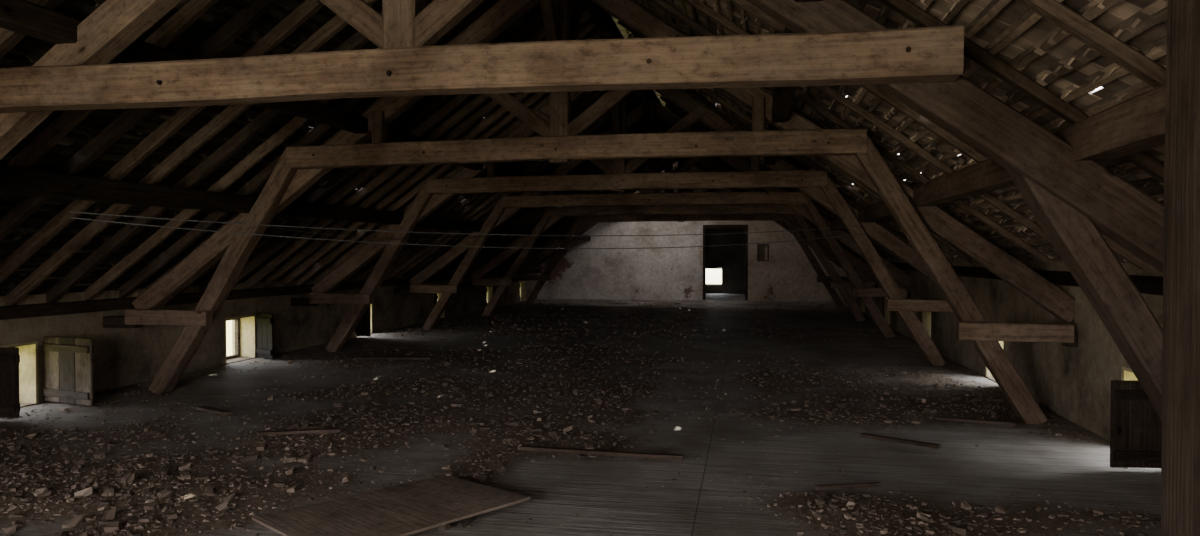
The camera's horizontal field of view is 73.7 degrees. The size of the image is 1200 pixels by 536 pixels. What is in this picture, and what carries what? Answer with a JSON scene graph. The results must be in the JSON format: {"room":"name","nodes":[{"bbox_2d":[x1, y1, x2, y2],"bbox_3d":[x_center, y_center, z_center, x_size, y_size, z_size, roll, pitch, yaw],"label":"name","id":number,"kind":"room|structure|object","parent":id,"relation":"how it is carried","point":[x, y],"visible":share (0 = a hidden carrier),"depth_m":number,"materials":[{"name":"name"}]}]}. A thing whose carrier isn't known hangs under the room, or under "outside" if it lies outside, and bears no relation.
{"room":"abandoned attic","nodes":[
{"label":"abandoned attic","id":0,"kind":"room"},
{"bbox_2d":[0,267,536,407],"bbox_3d":[-4.992,0.871,17.645,0.420,1.443,37.450,0,1,10],"label":"wall","id":1,"kind":"structure","parent":0,"point":[120,356],"depth_m":11.91,"materials":[{"name":"paint"}]},
{"bbox_2d":[0,341,38,402],"bbox_3d":[-6.639,1.185,8.719,0.410,0.702,0.782,0,1,10],"label":"window","id":2,"kind":"structure","parent":1,"relation":"in","point":[28,352],"depth_m":9.05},
{"bbox_2d":[0,347,19,417],"bbox_3d":[-6.216,1.170,8.191,0.597,0.714,0.074,0,1,8],"label":"wooden shutter","id":3,"kind":"object","parent":2,"relation":"attached to","point":[9,357],"visible":1,"depth_m":8.14,"materials":[{"name":"brown wood"}]},
{"bbox_2d":[225,314,255,363],"bbox_3d":[-5.897,1.115,12.730,0.410,0.702,0.782,0,1,10],"label":"window","id":4,"kind":"structure","parent":1,"relation":"in","point":[243,327],"depth_m":13.07,"materials":[{"name":"beige wood"}]},
{"bbox_2d":[256,313,274,358],"bbox_3d":[-5.410,1.088,12.914,0.530,0.714,0.072,1,1,40],"label":"wooden shutter","id":5,"kind":"object","parent":1,"relation":"attached to","point":[264,321],"visible":1,"depth_m":12.87,"materials":[{"name":"grey wood"}]},
{"bbox_2d":[0,269,539,319],"bbox_3d":[-4.795,0.330,17.446,0.179,0.159,37.150,0,1,10],"label":"wall plate","id":6,"kind":"object","parent":1,"relation":"on","point":[73,307],"depth_m":11.04,"materials":[{"name":"brown wood"}]},
{"bbox_2d":[355,304,372,335],"bbox_3d":[-5.145,1.044,16.791,0.410,0.702,0.782,0,1,10],"label":"window","id":7,"kind":"structure","parent":1,"relation":"in","point":[371,306],"depth_m":17.12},
{"bbox_2d":[355,304,370,335],"bbox_3d":[-4.838,1.029,16.295,0.359,0.714,0.073,0,1,14],"label":"wooden shutter","id":8,"kind":"object","parent":7,"relation":"attached to","point":[363,328],"visible":0.52,"depth_m":16.26,"materials":[{"name":"brown wood"}]},
{"bbox_2d":[434,293,444,317],"bbox_3d":[-4.388,0.973,20.886,0.410,0.702,0.782,0,1,10],"label":"window","id":9,"kind":"structure","parent":1,"relation":"in","point":[438,294],"depth_m":21.22,"materials":[{"name":"beige wood"}]},
{"bbox_2d":[434,294,437,305],"bbox_3d":[-4.385,0.994,20.874,0.074,0.624,0.682,0,1,10],"label":"wooden shutter","id":10,"kind":"object","parent":9,"relation":"attached to","point":[435,295],"visible":0.09,"depth_m":21.08,"materials":[{"name":"brown wood"}]},
{"bbox_2d":[485,286,492,304],"bbox_3d":[-3.646,0.903,24.898,0.410,0.702,0.782,0,1,10],"label":"window","id":11,"kind":"structure","parent":1,"relation":"in","point":[489,288],"depth_m":25.23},
{"bbox_2d":[485,287,486,306],"bbox_3d":[-3.643,0.924,24.885,0.074,0.624,0.681,0,1,10],"label":"wooden shutter","id":12,"kind":"object","parent":11,"relation":"attached to","point":[485,287],"visible":0.23,"depth_m":25.11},
{"bbox_2d":[519,281,525,301],"bbox_3d":[-2.965,0.838,28.575,0.410,0.702,0.782,0,1,10],"label":"window","id":13,"kind":"structure","parent":1,"relation":"in","point":[522,290],"depth_m":28.91,"materials":[{"name":"yellow glass"}]},
{"bbox_2d":[0,0,576,194],"bbox_3d":[-1.437,-1.789,16.788,0.194,0.192,37.150,0,1,10],"label":"purlin","id":14,"kind":"structure","parent":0,"point":[24,17],"depth_m":5.92,"materials":[{"name":"brown wood"}]},
{"bbox_2d":[0,165,590,240],"bbox_3d":[-2.873,-0.893,17.070,0.225,0.226,37.150,0,1,10],"label":"purlin","id":15,"kind":"structure","parent":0,"point":[14,180],"depth_m":8.35,"materials":[{"name":"brown wood"}]},
{"bbox_2d":[0,0,594,296],"bbox_3d":[-2.312,-1.698,17.110,6.276,4.532,37.461,0,1,10],"label":"roof laths","id":16,"kind":"structure","parent":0,"point":[34,44],"depth_m":8.44,"materials":[{"name":"brown wood"}]},
{"bbox_2d":[0,0,662,292],"bbox_3d":[-2.312,-1.759,17.195,6.558,4.643,37.638,0,1,10],"label":"roof tiles","id":17,"kind":"structure","parent":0,"point":[33,54],"depth_m":8.42,"materials":[{"name":"ceramic"}]},
{"bbox_2d":[613,17,667,108],"bbox_3d":[0.967,-4.171,16.561,0.476,0.122,37.664,0,1,10],"label":"ridge tiles","id":18,"kind":"structure","parent":17,"relation":"on","point":[623,30],"depth_m":13.91,"materials":[{"name":"ceramic"}]},
{"bbox_2d":[0,0,677,305],"bbox_3d":[-2.213,-1.672,17.142,6.338,4.684,37.051,0,1,10],"label":"roof","id":19,"kind":"structure","parent":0,"point":[411,260],"depth_m":9.72,"materials":[{"name":"brown wood"}]},
{"bbox_2d":[235,222,494,239],"bbox_3d":[-3.281,-0.574,13.565,0.010,0.187,8.516,0,1,14],"label":"wire","id":20,"kind":"object","parent":19,"relation":"attached to","point":[235,222],"visible":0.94,"depth_m":12.39,"materials":[{"name":"grey metal"}]},
{"bbox_2d":[69,211,858,235],"bbox_3d":[-0.372,-0.489,9.570,9.987,0.216,0.010,-1,1,-30],"label":"wire","id":21,"kind":"object","parent":19,"relation":"hanging from","point":[69,211],"visible":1,"depth_m":8.68,"materials":[{"name":"grey metal"}]},
{"bbox_2d":[69,217,862,248],"bbox_3d":[-0.372,-0.361,9.573,9.988,0.268,0.010,-1,1,-30],"label":"wire","id":22,"kind":"object","parent":19,"relation":"hanging from","point":[69,217],"visible":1,"depth_m":8.68,"materials":[{"name":"grey metal"}]},
{"bbox_2d":[0,293,1160,535],"bbox_3d":[0.689,1.388,16.603,11.935,0.044,37.650,0,1,10],"label":"floor","id":23,"kind":"structure","parent":0,"point":[1079,474],"depth_m":7.46,"materials":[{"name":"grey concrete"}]},
{"bbox_2d":[43,336,93,405],"bbox_3d":[-5.976,1.148,8.974,0.802,0.731,0.074,0,1,22],"label":"wooden shutter","id":24,"kind":"object","parent":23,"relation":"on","point":[67,362],"visible":1,"depth_m":8.94,"materials":[{"name":"brown wood"}]},
{"bbox_2d":[196,406,232,415],"bbox_3d":[-4.064,1.501,8.430,0.571,0.035,0.100,1,1,37],"label":"plank","id":25,"kind":"object","parent":23,"relation":"on","point":[214,410],"visible":1,"depth_m":8.38,"materials":[{"name":"brown wood"}]},
{"bbox_2d":[257,428,340,435],"bbox_3d":[-2.782,1.518,7.412,0.726,0.032,0.050,0,1,-10],"label":"plank","id":26,"kind":"object","parent":23,"relation":"on","point":[333,430],"visible":1,"depth_m":7.40,"materials":[{"name":"brown wood"}]},
{"bbox_2d":[252,475,529,535],"bbox_3d":[-1.297,1.523,5.073,1.442,0.048,0.922,-1,1,-43],"label":"plywood sheet","id":27,"kind":"object","parent":23,"relation":"on","point":[406,509],"visible":1,"depth_m":5.01,"materials":[{"name":"brown wood"}]},
{"bbox_2d":[354,357,429,359],"bbox_3d":[-3.284,1.428,12.650,1.202,0.035,0.063,0,1,2],"label":"plank","id":28,"kind":"object","parent":23,"relation":"on","point":[395,358],"visible":1,"depth_m":12.63,"materials":[{"name":"brown wood"}]},
{"bbox_2d":[0,300,1160,535],"bbox_3d":[0.530,1.387,15.723,11.008,0.130,27.095,0,1,10],"label":"debris","id":29,"kind":"object","parent":23,"relation":"on","point":[114,527],"visible":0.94,"depth_m":7.09,"materials":[{"name":"stone"}]},
{"bbox_2d":[103,0,1077,423],"bbox_3d":[-0.662,-0.970,9.014,11.223,5.120,2.314,0,1,10],"label":"roof truss","id":30,"kind":"object","parent":23,"relation":"on","point":[561,141],"depth_m":8.77,"materials":[{"name":"brown wood"}]},
{"bbox_2d":[803,84,1165,237],"bbox_3d":[4.716,-0.867,15.666,0.226,0.224,37.150,0,1,10],"label":"purlin","id":31,"kind":"structure","parent":30,"relation":"on","point":[1136,124],"depth_m":4.07,"materials":[{"name":"brown wood"}]},
{"bbox_2d":[519,445,683,459],"bbox_3d":[-0.004,1.532,6.642,1.397,0.035,0.061,0,1,14],"label":"plank","id":32,"kind":"object","parent":23,"relation":"on","point":[522,448],"visible":1,"depth_m":6.62,"materials":[{"name":"brown wood"}]},
{"bbox_2d":[291,32,964,366],"bbox_3d":[0.095,-1.041,13.107,11.224,5.122,2.313,0,1,10],"label":"roof truss","id":33,"kind":"object","parent":23,"relation":"on","point":[620,176],"depth_m":12.85,"materials":[{"name":"brown wood"}]},
{"bbox_2d":[394,90,910,337],"bbox_3d":[0.849,-1.108,17.200,11.217,5.126,2.318,0,1,10],"label":"roof truss","id":34,"kind":"object","parent":23,"relation":"on","point":[506,207],"depth_m":17.01,"materials":[{"name":"brown wood"}]},
{"bbox_2d":[459,123,877,320],"bbox_3d":[1.612,-1.180,21.297,11.226,5.131,2.313,0,1,10],"label":"roof truss","id":35,"kind":"object","parent":23,"relation":"on","point":[552,215],"depth_m":21.05,"materials":[{"name":"brown wood"}]},
{"bbox_2d":[513,158,855,309],"bbox_3d":[2.367,-1.250,25.390,11.222,5.126,2.320,0,1,10],"label":"roof truss","id":36,"kind":"object","parent":23,"relation":"on","point":[582,222],"depth_m":25.25,"materials":[{"name":"brown wood"}]},
{"bbox_2d":[815,482,881,489],"bbox_3d":[1.764,1.549,5.684,0.479,0.035,0.040,0,1,-6],"label":"plank","id":37,"kind":"object","parent":23,"relation":"on","point":[866,484],"visible":1,"depth_m":5.67,"materials":[{"name":"brown wood"}]},
{"bbox_2d":[860,433,940,448],"bbox_3d":[2.642,1.524,7.061,0.686,0.031,0.070,1,1,40],"label":"plank","id":38,"kind":"object","parent":23,"relation":"on","point":[863,435],"visible":1,"depth_m":7.03,"materials":[{"name":"brown wood"}]},
{"bbox_2d":[936,416,1014,425],"bbox_3d":[3.703,1.510,7.899,0.701,0.036,0.070,0,1,25],"label":"plank","id":39,"kind":"object","parent":23,"relation":"on","point":[954,419],"visible":1,"depth_m":7.87,"materials":[{"name":"brown wood"}]},
{"bbox_2d":[1110,380,1161,467],"bbox_3d":[4.214,1.221,6.256,0.427,0.680,0.073,0,1,2],"label":"wooden shutter","id":40,"kind":"object","parent":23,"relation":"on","point":[1135,424],"visible":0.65,"depth_m":6.25,"materials":[{"name":"brown wood"}]},
{"bbox_2d":[1161,0,1199,535],"bbox_3d":[1.248,0.143,1.550,0.206,3.060,0.207,0,1,10],"label":"timber post","id":41,"kind":"object","parent":23,"relation":"on","point":[1180,466],"visible":1,"depth_m":1.58,"materials":[{"name":"brown wood"}]},
{"bbox_2d":[0,0,1163,419],"bbox_3d":[-1.410,-0.894,4.949,11.231,5.125,2.316,0,1,10],"label":"roof truss","id":42,"kind":"object","parent":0,"point":[833,42],"depth_m":4.46,"materials":[{"name":"brown wood"}]},
{"bbox_2d":[584,0,686,160],"bbox_3d":[0.921,-3.684,16.319,0.185,0.223,37.150,0,1,10],"label":"roof purlin","id":43,"kind":"structure","parent":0,"point":[603,20],"depth_m":11.55,"materials":[{"name":"brown wood"}]},
{"bbox_2d":[537,221,839,301],"bbox_3d":[3.109,-0.399,29.657,11.135,3.162,0.300,0,1,10],"label":"wall","id":44,"kind":"structure","parent":0,"point":[652,272],"depth_m":29.63,"materials":[{"name":"grey paint"}]},
{"bbox_2d":[703,225,747,299],"bbox_3d":[4.606,-0.204,29.383,1.623,2.742,0.282,0,1,10],"label":"door frame","id":45,"kind":"structure","parent":44,"relation":"in","point":[705,227],"depth_m":29.24,"materials":[{"name":"brown wood"}]},
{"bbox_2d":[757,244,768,260],"bbox_3d":[5.901,-0.553,28.985,0.418,0.622,0.050,0,1,10],"label":"frame","id":46,"kind":"object","parent":44,"relation":"attached to","point":[758,244],"visible":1,"depth_m":28.96,"materials":[{"name":"brown wood"}]},
{"bbox_2d":[706,189,744,293],"bbox_3d":[4.068,-1.566,34.819,11.135,5.317,0.300,0,1,10],"label":"wall","id":47,"kind":"structure","parent":0,"point":[731,258],"depth_m":34.42,"materials":[{"name":"black"}]},
{"bbox_2d":[706,267,722,284],"bbox_3d":[4.847,0.362,34.709,0.990,0.788,0.070,0,1,10],"label":"window","id":48,"kind":"structure","parent":47,"relation":"in","point":[706,267],"depth_m":34.64,"materials":[{"name":"white glass"}]},
{"bbox_2d":[758,0,822,191],"bbox_3d":[3.278,-1.774,15.916,0.196,0.195,37.150,0,1,10],"label":"roof purlin","id":49,"kind":"structure","parent":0,"point":[783,97],"depth_m":7.69,"materials":[{"name":"brown wood"}]},
{"bbox_2d":[618,0,1165,268],"bbox_3d":[3.841,-1.858,15.773,5.906,4.286,36.545,0,1,10],"label":"rafters","id":50,"kind":"structure","parent":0,"point":[1130,59],"depth_m":7.13,"materials":[{"name":"brown wood"}]},
{"bbox_2d":[626,0,1167,262],"bbox_3d":[3.982,-1.923,16.027,6.033,4.273,37.638,0,1,10],"label":"roof tiles","id":51,"kind":"structure","parent":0,"point":[1126,14],"depth_m":5.22,"materials":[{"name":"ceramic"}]},
{"bbox_2d":[840,257,1162,440],"bbox_3d":[6.370,0.718,15.540,0.420,1.822,37.450,0,1,10],"label":"wall","id":52,"kind":"structure","parent":0,"point":[1074,383],"depth_m":8.76,"materials":[{"name":"paint"}]},
{"bbox_2d":[861,300,864,311],"bbox_3d":[7.717,0.939,22.796,0.410,0.702,0.782,0,1,10],"label":"window","id":53,"kind":"structure","parent":52,"relation":"in","point":[862,303],"depth_m":23.18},
{"bbox_2d":[885,297,889,324],"bbox_3d":[6.974,1.009,18.785,0.410,0.702,0.782,0,1,10],"label":"window","id":54,"kind":"structure","parent":52,"relation":"in","point":[887,313],"depth_m":19.17,"materials":[{"name":"brown wood"}]},
{"bbox_2d":[922,312,930,337],"bbox_3d":[6.217,1.081,14.690,0.410,0.702,0.782,0,1,10],"label":"window","id":55,"kind":"structure","parent":52,"relation":"in","point":[926,316],"depth_m":15.06,"materials":[{"name":"beige wood"}]},
{"bbox_2d":[986,341,1002,376],"bbox_3d":[5.465,1.152,10.629,0.410,0.702,0.782,0,1,10],"label":"window","id":56,"kind":"structure","parent":52,"relation":"in","point":[988,374],"depth_m":11.02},
{"bbox_2d":[861,260,1162,295],"bbox_3d":[6.117,-0.016,15.422,0.179,0.160,37.150,0,1,10],"label":"wall plate","id":57,"kind":"object","parent":52,"relation":"on","point":[1153,285],"depth_m":8.22,"materials":[{"name":"brown wood"}]},
{"bbox_2d":[1122,367,1137,380],"bbox_3d":[4.723,1.222,6.617,0.410,0.702,0.782,0,1,10],"label":"window","id":58,"kind":"structure","parent":52,"relation":"in","point":[1127,374],"depth_m":7.00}
]}

